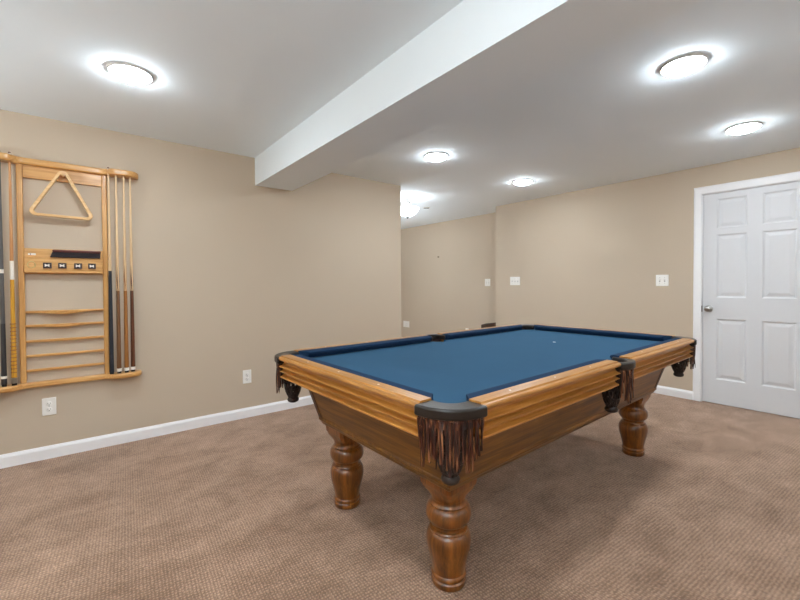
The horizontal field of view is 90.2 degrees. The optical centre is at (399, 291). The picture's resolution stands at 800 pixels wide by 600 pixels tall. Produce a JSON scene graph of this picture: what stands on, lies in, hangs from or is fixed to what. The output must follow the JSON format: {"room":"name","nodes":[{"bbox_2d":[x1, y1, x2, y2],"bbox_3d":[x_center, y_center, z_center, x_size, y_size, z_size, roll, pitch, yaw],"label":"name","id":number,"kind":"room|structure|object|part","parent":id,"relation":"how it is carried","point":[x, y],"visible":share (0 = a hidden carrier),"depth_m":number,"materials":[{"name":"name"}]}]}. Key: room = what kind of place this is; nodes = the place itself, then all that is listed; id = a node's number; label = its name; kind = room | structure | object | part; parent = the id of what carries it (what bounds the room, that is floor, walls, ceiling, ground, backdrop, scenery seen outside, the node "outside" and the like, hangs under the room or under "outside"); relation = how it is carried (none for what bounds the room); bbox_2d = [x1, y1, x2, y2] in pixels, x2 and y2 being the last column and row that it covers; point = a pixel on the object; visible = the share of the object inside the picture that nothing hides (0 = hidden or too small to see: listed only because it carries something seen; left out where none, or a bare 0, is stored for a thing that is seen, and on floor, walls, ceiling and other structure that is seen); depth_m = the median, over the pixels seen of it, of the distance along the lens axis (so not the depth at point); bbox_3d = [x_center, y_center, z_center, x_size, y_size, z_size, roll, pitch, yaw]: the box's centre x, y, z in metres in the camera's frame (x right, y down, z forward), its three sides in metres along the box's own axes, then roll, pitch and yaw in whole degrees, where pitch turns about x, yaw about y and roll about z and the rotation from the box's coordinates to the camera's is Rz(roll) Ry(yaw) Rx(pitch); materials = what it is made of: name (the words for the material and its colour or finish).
{"room":"billiard room","nodes":[
{"label":"billiard room","id":0,"kind":"room"},
{"bbox_2d":[0,109,400,454],"bbox_3d":[-2.052,-0.024,3.053,5.178,2.310,0.120,-1,1,-38],"label":"wall","id":1,"kind":"structure","parent":0,"point":[231,274],"depth_m":3.22,"materials":[{"name":"paint"}]},
{"bbox_2d":[42,397,56,415],"bbox_3d":[-2.389,0.785,2.713,0.074,0.118,0.010,-1,1,-38],"label":"wall outlet","id":2,"kind":"object","parent":1,"relation":"attached to","point":[48,404],"visible":1,"depth_m":2.71,"materials":[{"name":"white plastic"}]},
{"bbox_2d":[0,152,141,392],"bbox_3d":[-2.288,-0.119,2.724,0.862,1.514,0.099,-1,1,-38],"label":"cue rack","id":3,"kind":"object","parent":1,"relation":"attached to","point":[30,260],"visible":1,"depth_m":2.70,"materials":[{"name":"brown wood"}]},
{"bbox_2d":[0,161,6,386],"bbox_3d":[-2.525,-0.141,2.524,0.030,1.494,0.030,-1,1,-38],"label":"pool cue","id":4,"kind":"object","parent":3,"relation":"on","point":[2,295],"visible":0.98,"depth_m":2.52,"materials":[{"name":"black wood"}]},
{"bbox_2d":[8,152,17,385],"bbox_3d":[-2.488,-0.142,2.553,0.030,1.494,0.030,0,1,-9],"label":"pool cue","id":5,"kind":"object","parent":3,"relation":"on","point":[13,331],"visible":1,"depth_m":2.55,"materials":[{"name":"brown wood"}]},
{"bbox_2d":[43,262,51,267],"bbox_3d":[-2.355,-0.173,2.661,0.044,0.038,0.016,-1,1,-38],"label":"cube","id":6,"kind":"object","parent":3,"relation":"on","point":[45,265],"visible":1,"depth_m":2.65,"materials":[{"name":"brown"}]},
{"bbox_2d":[29,171,92,220],"bbox_3d":[-2.298,-0.657,2.712,0.328,0.317,0.036,1,0,-38],"label":"triangle","id":7,"kind":"object","parent":3,"relation":"hanging from","point":[38,200],"visible":0.98,"depth_m":2.69,"materials":[{"name":"brown wood"}]},
{"bbox_3d":[-2.317,-0.794,2.744,0.414,0.087,0.019,-1,1,-38],"label":"cross rail","id":8,"kind":"part","parent":3,"relation":"part of","materials":[{"name":"brown wood"}]},
{"bbox_2d":[58,263,66,268],"bbox_3d":[-2.296,-0.174,2.708,0.044,0.038,0.016,-1,1,-38],"label":"cube","id":9,"kind":"object","parent":3,"relation":"on","point":[60,265],"visible":1,"depth_m":2.70,"materials":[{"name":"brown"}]},
{"bbox_2d":[25,308,103,313],"bbox_3d":[-2.296,0.141,2.739,0.414,0.027,0.071,-1,1,-38],"label":"shelf","id":10,"kind":"object","parent":3,"relation":"attached to","point":[70,311],"depth_m":2.71,"materials":[{"name":"brown wood"}]},
{"bbox_2d":[26,349,103,357],"bbox_3d":[-2.309,0.428,2.763,0.414,0.016,0.023,-1,1,-38],"label":"shelf","id":11,"kind":"object","parent":3,"relation":"attached to","point":[95,350],"depth_m":2.74,"materials":[{"name":"brown wood"}]},
{"bbox_2d":[26,335,103,342],"bbox_3d":[-2.308,0.331,2.760,0.414,0.017,0.027,-1,1,-38],"label":"shelf","id":12,"kind":"object","parent":3,"relation":"attached to","point":[100,336],"depth_m":2.74,"materials":[{"name":"brown wood"}]},
{"bbox_2d":[26,321,103,327],"bbox_3d":[-2.302,0.231,2.749,0.414,0.022,0.049,-1,1,-38],"label":"shelf","id":13,"kind":"object","parent":3,"relation":"attached to","point":[98,322],"depth_m":2.73,"materials":[{"name":"brown wood"}]},
{"bbox_2d":[27,362,103,371],"bbox_3d":[-2.308,0.525,2.765,0.414,0.016,0.022,-1,1,-38],"label":"shelf","id":14,"kind":"object","parent":3,"relation":"attached to","point":[100,363],"depth_m":2.75,"materials":[{"name":"brown wood"}]},
{"bbox_2d":[0,152,137,179],"bbox_3d":[-2.293,-0.854,2.712,0.862,0.044,0.097,-1,1,-38],"label":"shelf","id":15,"kind":"object","parent":3,"relation":"attached to","point":[22,162],"depth_m":2.73,"materials":[{"name":"brown wood"}]},
{"bbox_2d":[0,370,141,392],"bbox_3d":[-2.284,0.620,2.736,0.862,0.036,0.099,-1,1,-38],"label":"shelf","id":16,"kind":"object","parent":3,"relation":"attached to","point":[23,384],"depth_m":2.74,"materials":[{"name":"brown wood"}]},
{"bbox_2d":[50,249,100,258],"bbox_3d":[-2.247,-0.258,2.764,0.272,0.052,0.039,-1,1,-38],"label":"brush","id":17,"kind":"object","parent":3,"relation":"on","point":[55,253],"visible":1,"depth_m":2.75,"materials":[{"name":"black wood"}]},
{"bbox_2d":[74,263,81,268],"bbox_3d":[-2.230,-0.175,2.760,0.044,0.038,0.016,-1,1,-38],"label":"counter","id":18,"kind":"object","parent":3,"relation":"on","point":[76,265],"visible":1,"depth_m":2.75,"materials":[{"name":"black"}]},
{"bbox_2d":[88,263,95,268],"bbox_3d":[-2.170,-0.176,2.807,0.044,0.038,0.016,-1,1,-38],"label":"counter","id":19,"kind":"object","parent":3,"relation":"on","point":[90,266],"visible":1,"depth_m":2.80,"materials":[{"name":"black"}]},
{"bbox_2d":[107,167,113,373],"bbox_3d":[-2.088,-0.145,2.868,0.029,1.486,0.029,-1,1,-38],"label":"pool cue","id":20,"kind":"object","parent":3,"relation":"on","point":[111,342],"visible":1,"depth_m":2.86,"materials":[{"name":"black wood"}]},
{"bbox_2d":[115,175,121,373],"bbox_3d":[-2.051,-0.137,2.892,0.030,1.467,0.030,-1,1,-38],"label":"pool cue","id":21,"kind":"object","parent":3,"relation":"on","point":[118,324],"visible":0.92,"depth_m":2.89,"materials":[{"name":"beige wood"}]},
{"bbox_2d":[122,176,128,372],"bbox_3d":[-2.015,-0.137,2.920,0.030,1.467,0.030,-1,1,-38],"label":"pool cue","id":22,"kind":"object","parent":3,"relation":"on","point":[126,346],"visible":0.94,"depth_m":2.92,"materials":[{"name":"beige wood"}]},
{"bbox_2d":[129,177,135,371],"bbox_3d":[-1.990,-0.138,2.953,0.030,1.467,0.030,-1,1,-38],"label":"pool cue","id":23,"kind":"object","parent":3,"relation":"on","point":[133,367],"visible":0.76,"depth_m":2.95,"materials":[{"name":"beige wood"}]},
{"bbox_2d":[0,395,313,468],"bbox_3d":[-2.004,1.088,3.019,5.178,0.086,0.014,-1,1,-38],"label":"baseboard","id":24,"kind":"structure","parent":1,"relation":"attached to","point":[72,447],"depth_m":3.02,"materials":[{"name":"white paint"}]},
{"bbox_2d":[243,370,250,383],"bbox_3d":[-1.355,0.757,3.532,0.074,0.118,0.010,-1,1,-38],"label":"wall outlet","id":25,"kind":"object","parent":1,"relation":"attached to","point":[246,373],"visible":1,"depth_m":3.53,"materials":[{"name":"white plastic"}]},
{"bbox_2d":[0,393,799,599],"bbox_3d":[-0.462,1.174,2.902,7.646,0.100,9.500,-1,1,-38],"label":"floor","id":26,"kind":"structure","parent":0,"point":[245,508],"depth_m":1.99,"materials":[{"name":"carpet"}]},
{"bbox_2d":[274,324,696,591],"bbox_3d":[0.653,0.723,2.432,2.456,0.806,1.420,-1,1,-40],"label":"pool table","id":27,"kind":"object","parent":26,"relation":"on","point":[452,409],"visible":1,"depth_m":1.79,"materials":[{"name":"brown wood"}]},
{"bbox_3d":[-0.283,0.966,2.129,0.179,0.340,0.179,-1,1,-40],"label":"leg","id":28,"kind":"part","parent":27,"relation":"part of","materials":[{"name":"brown wood"}]},
{"bbox_3d":[-0.237,0.395,1.691,0.134,0.115,1.066,-1,1,-40],"label":"rail","id":29,"kind":"part","parent":27,"relation":"part of","materials":[{"name":"brown wood"}]},
{"bbox_3d":[-0.181,0.381,2.535,1.000,0.115,0.134,-1,1,-40],"label":"rail","id":30,"kind":"part","parent":27,"relation":"part of","materials":[{"name":"brown wood"}]},
{"bbox_2d":[294,355,432,399],"bbox_3d":[-0.218,0.358,1.706,0.054,0.041,1.066,-1,1,-40],"label":"cushion","id":31,"kind":"object","parent":27,"relation":"on","point":[414,391],"depth_m":1.55,"materials":[{"name":"blue fabric"}]},
{"bbox_2d":[298,336,431,357],"bbox_3d":[-0.166,0.344,2.516,1.000,0.041,0.054,-1,1,-40],"label":"cushion","id":32,"kind":"object","parent":27,"relation":"on","point":[321,352],"depth_m":2.45,"materials":[{"name":"blue fabric"}]},
{"bbox_3d":[0.191,0.972,1.572,0.179,0.340,0.179,-1,1,-40],"label":"leg","id":33,"kind":"part","parent":27,"relation":"part of","materials":[{"name":"brown wood"}]},
{"bbox_3d":[0.700,0.364,3.264,1.000,0.115,0.134,-1,1,-40],"label":"rail","id":34,"kind":"part","parent":27,"relation":"part of","materials":[{"name":"brown wood"}]},
{"bbox_2d":[442,325,522,339],"bbox_3d":[0.715,0.327,3.245,1.000,0.041,0.054,-1,1,-40],"label":"cushion","id":35,"kind":"object","parent":27,"relation":"on","point":[456,335],"depth_m":3.16,"materials":[{"name":"blue fabric"}]},
{"bbox_3d":[0.653,0.686,2.431,2.041,0.047,0.964,-1,1,-40],"label":"moulding","id":36,"kind":"part","parent":27,"relation":"part of","materials":[{"name":"brown wood"}]},
{"bbox_2d":[466,359,603,400],"bbox_3d":[0.587,0.355,1.606,1.000,0.041,0.054,-1,1,-40],"label":"cushion","id":37,"kind":"object","parent":27,"relation":"on","point":[482,393],"depth_m":1.50,"materials":[{"name":"blue fabric"}]},
{"bbox_3d":[0.603,0.392,1.588,1.000,0.115,0.134,-1,1,-40],"label":"rail","id":38,"kind":"part","parent":27,"relation":"part of","materials":[{"name":"brown wood"}]},
{"bbox_2d":[534,325,671,340],"bbox_3d":[1.521,0.324,3.145,0.054,0.041,1.066,-1,1,-40],"label":"cushion","id":39,"kind":"object","parent":27,"relation":"on","point":[559,329],"depth_m":3.06,"materials":[{"name":"blue fabric"}]},
{"bbox_3d":[1.540,0.360,3.162,0.134,0.115,1.066,-1,1,-40],"label":"rail","id":40,"kind":"part","parent":27,"relation":"part of","materials":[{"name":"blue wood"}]},
{"bbox_3d":[1.603,0.945,2.740,0.179,0.340,0.179,-1,1,-40],"label":"leg","id":41,"kind":"part","parent":27,"relation":"part of","materials":[{"name":"brown wood"}]},
{"bbox_2d":[610,338,681,359],"bbox_3d":[1.468,0.338,2.335,1.000,0.041,0.054,-1,1,-40],"label":"cushion","id":42,"kind":"object","parent":27,"relation":"on","point":[619,356],"depth_m":2.19,"materials":[{"name":"blue fabric"}]},
{"bbox_3d":[1.484,0.375,2.317,1.000,0.115,0.134,-1,1,-40],"label":"rail","id":43,"kind":"part","parent":27,"relation":"part of","materials":[{"name":"brown wood"}]},
{"bbox_2d":[481,322,495,327],"bbox_3d":[1.469,0.760,6.142,0.330,0.599,0.285,-1,1,-38],"label":"bench","id":44,"kind":"object","parent":26,"relation":"on","point":[486,324],"visible":0.12,"depth_m":6.03,"materials":[{"name":"brown wood"}]},
{"bbox_2d":[0,0,799,228],"bbox_3d":[-0.476,-1.236,2.862,7.646,0.100,9.500,-1,1,-38],"label":"ceiling","id":45,"kind":"structure","parent":0,"point":[230,76],"depth_m":2.31,"materials":[{"name":"paint"}]},
{"bbox_2d":[106,62,153,84],"bbox_3d":[-1.440,-1.149,2.131,0.209,0.037,0.209,-1,1,-38],"label":"recessed light","id":46,"kind":"object","parent":45,"relation":"in","point":[126,72],"visible":1,"depth_m":2.09,"materials":[{"name":"grey glass"}]},
{"bbox_2d":[401,196,418,218],"bbox_3d":[0.099,-1.086,5.194,0.302,0.283,0.302,-1,1,-38],"label":"flush light","id":47,"kind":"object","parent":45,"relation":"attached to","point":[407,211],"visible":0.88,"depth_m":5.12,"materials":[{"name":"white glass"}]},
{"bbox_3d":[0.099,-1.032,5.195,0.302,0.111,0.302,-1,1,-38],"label":"lamp shade","id":48,"kind":"part","parent":47,"relation":"part of","materials":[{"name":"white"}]},
{"bbox_2d":[424,152,447,160],"bbox_3d":[0.322,-1.183,3.534,0.209,0.037,0.209,-1,1,-38],"label":"recessed light","id":49,"kind":"object","parent":45,"relation":"in","point":[433,156],"visible":1,"depth_m":3.48,"materials":[{"name":"grey glass"}]},
{"bbox_2d":[426,154,445,160],"bbox_3d":[0.322,-1.181,3.534,0.181,0.033,0.181,-1,1,-38],"label":"diffuser","id":50,"kind":"object","parent":49,"relation":"attached to","point":[432,157],"depth_m":3.49,"materials":[{"name":"white glass"}]},
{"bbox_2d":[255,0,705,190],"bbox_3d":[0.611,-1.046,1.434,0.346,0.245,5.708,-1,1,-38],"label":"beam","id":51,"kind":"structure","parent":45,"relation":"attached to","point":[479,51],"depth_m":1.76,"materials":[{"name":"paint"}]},
{"bbox_2d":[513,179,532,184],"bbox_3d":[1.365,-1.204,4.431,0.209,0.037,0.209,-1,1,-38],"label":"recessed light","id":52,"kind":"object","parent":45,"relation":"in","point":[520,181],"visible":1,"depth_m":4.38,"materials":[{"name":"grey glass"}]},
{"bbox_2d":[659,53,707,76],"bbox_3d":[1.480,-1.166,2.082,0.209,0.037,0.209,-1,1,-38],"label":"recessed light","id":53,"kind":"object","parent":45,"relation":"in","point":[689,63],"visible":1,"depth_m":2.04,"materials":[{"name":"grey glass"}]},
{"bbox_2d":[725,121,762,134],"bbox_3d":[2.522,-1.186,2.924,0.209,0.037,0.209,-1,1,-38],"label":"recessed light","id":54,"kind":"object","parent":45,"relation":"in","point":[747,127],"visible":1,"depth_m":2.88,"materials":[{"name":"grey glass"}]},
{"bbox_2d":[401,212,495,336],"bbox_3d":[0.714,-0.113,7.462,0.100,2.310,3.593,-1,1,-38],"label":"wall","id":55,"kind":"structure","parent":0,"point":[445,266],"depth_m":7.17,"materials":[{"name":"paint"}]},
{"bbox_2d":[403,321,408,326],"bbox_3d":[0.128,0.669,8.131,0.010,0.125,0.190,-1,1,-38],"label":"wall outlet","id":56,"kind":"object","parent":55,"relation":"attached to","point":[405,323],"visible":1,"depth_m":8.13,"materials":[{"name":"white plastic"}]},
{"bbox_2d":[485,279,489,285],"bbox_3d":[1.420,-0.143,6.475,0.018,0.118,0.110,-1,1,-38],"label":"light switch","id":57,"kind":"object","parent":55,"relation":"attached to","point":[487,281],"visible":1,"depth_m":6.48,"materials":[{"name":"white plastic"}]},
{"bbox_2d":[496,148,799,390],"bbox_3d":[3.272,-0.065,3.632,0.120,2.310,5.827,-1,1,-38],"label":"wall","id":58,"kind":"structure","parent":0,"point":[592,258],"depth_m":4.57,"materials":[{"name":"paint"}]},
{"bbox_2d":[510,277,519,284],"bbox_3d":[1.616,-0.145,5.607,0.018,0.116,0.164,-1,1,-38],"label":"light switch","id":59,"kind":"object","parent":58,"relation":"attached to","point":[513,280],"visible":1,"depth_m":5.60,"materials":[{"name":"white plastic"}]},
{"bbox_2d":[656,275,668,285],"bbox_3d":[2.749,-0.114,4.179,0.018,0.118,0.118,-1,1,-38],"label":"light switch","id":60,"kind":"object","parent":58,"relation":"attached to","point":[661,280],"visible":1,"depth_m":4.18,"materials":[{"name":"white plastic"}]},
{"bbox_2d":[653,385,692,399],"bbox_3d":[2.172,1.032,4.938,0.014,0.086,2.435,-1,1,-38],"label":"baseboard","id":61,"kind":"structure","parent":58,"relation":"attached to","point":[686,394],"depth_m":4.10,"materials":[{"name":"white paint"}]},
{"bbox_2d":[693,171,799,400],"bbox_3d":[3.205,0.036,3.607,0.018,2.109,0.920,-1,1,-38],"label":"trim","id":62,"kind":"structure","parent":58,"relation":"attached to","point":[794,176],"depth_m":3.92,"materials":[{"name":"white paint"}]},
{"bbox_2d":[701,181,799,418],"bbox_3d":[3.200,0.075,3.610,0.106,2.020,0.782,-1,1,-38],"label":"door","id":63,"kind":"structure","parent":58,"relation":"in","point":[751,330],"depth_m":3.62,"materials":[{"name":"white paint"}]},
{"bbox_3d":[2.983,0.170,3.858,0.071,0.068,0.068,-1,1,-38],"label":"knob","id":64,"kind":"part","parent":63,"relation":"part of","materials":[{"name":"silver metal"}]}
]}

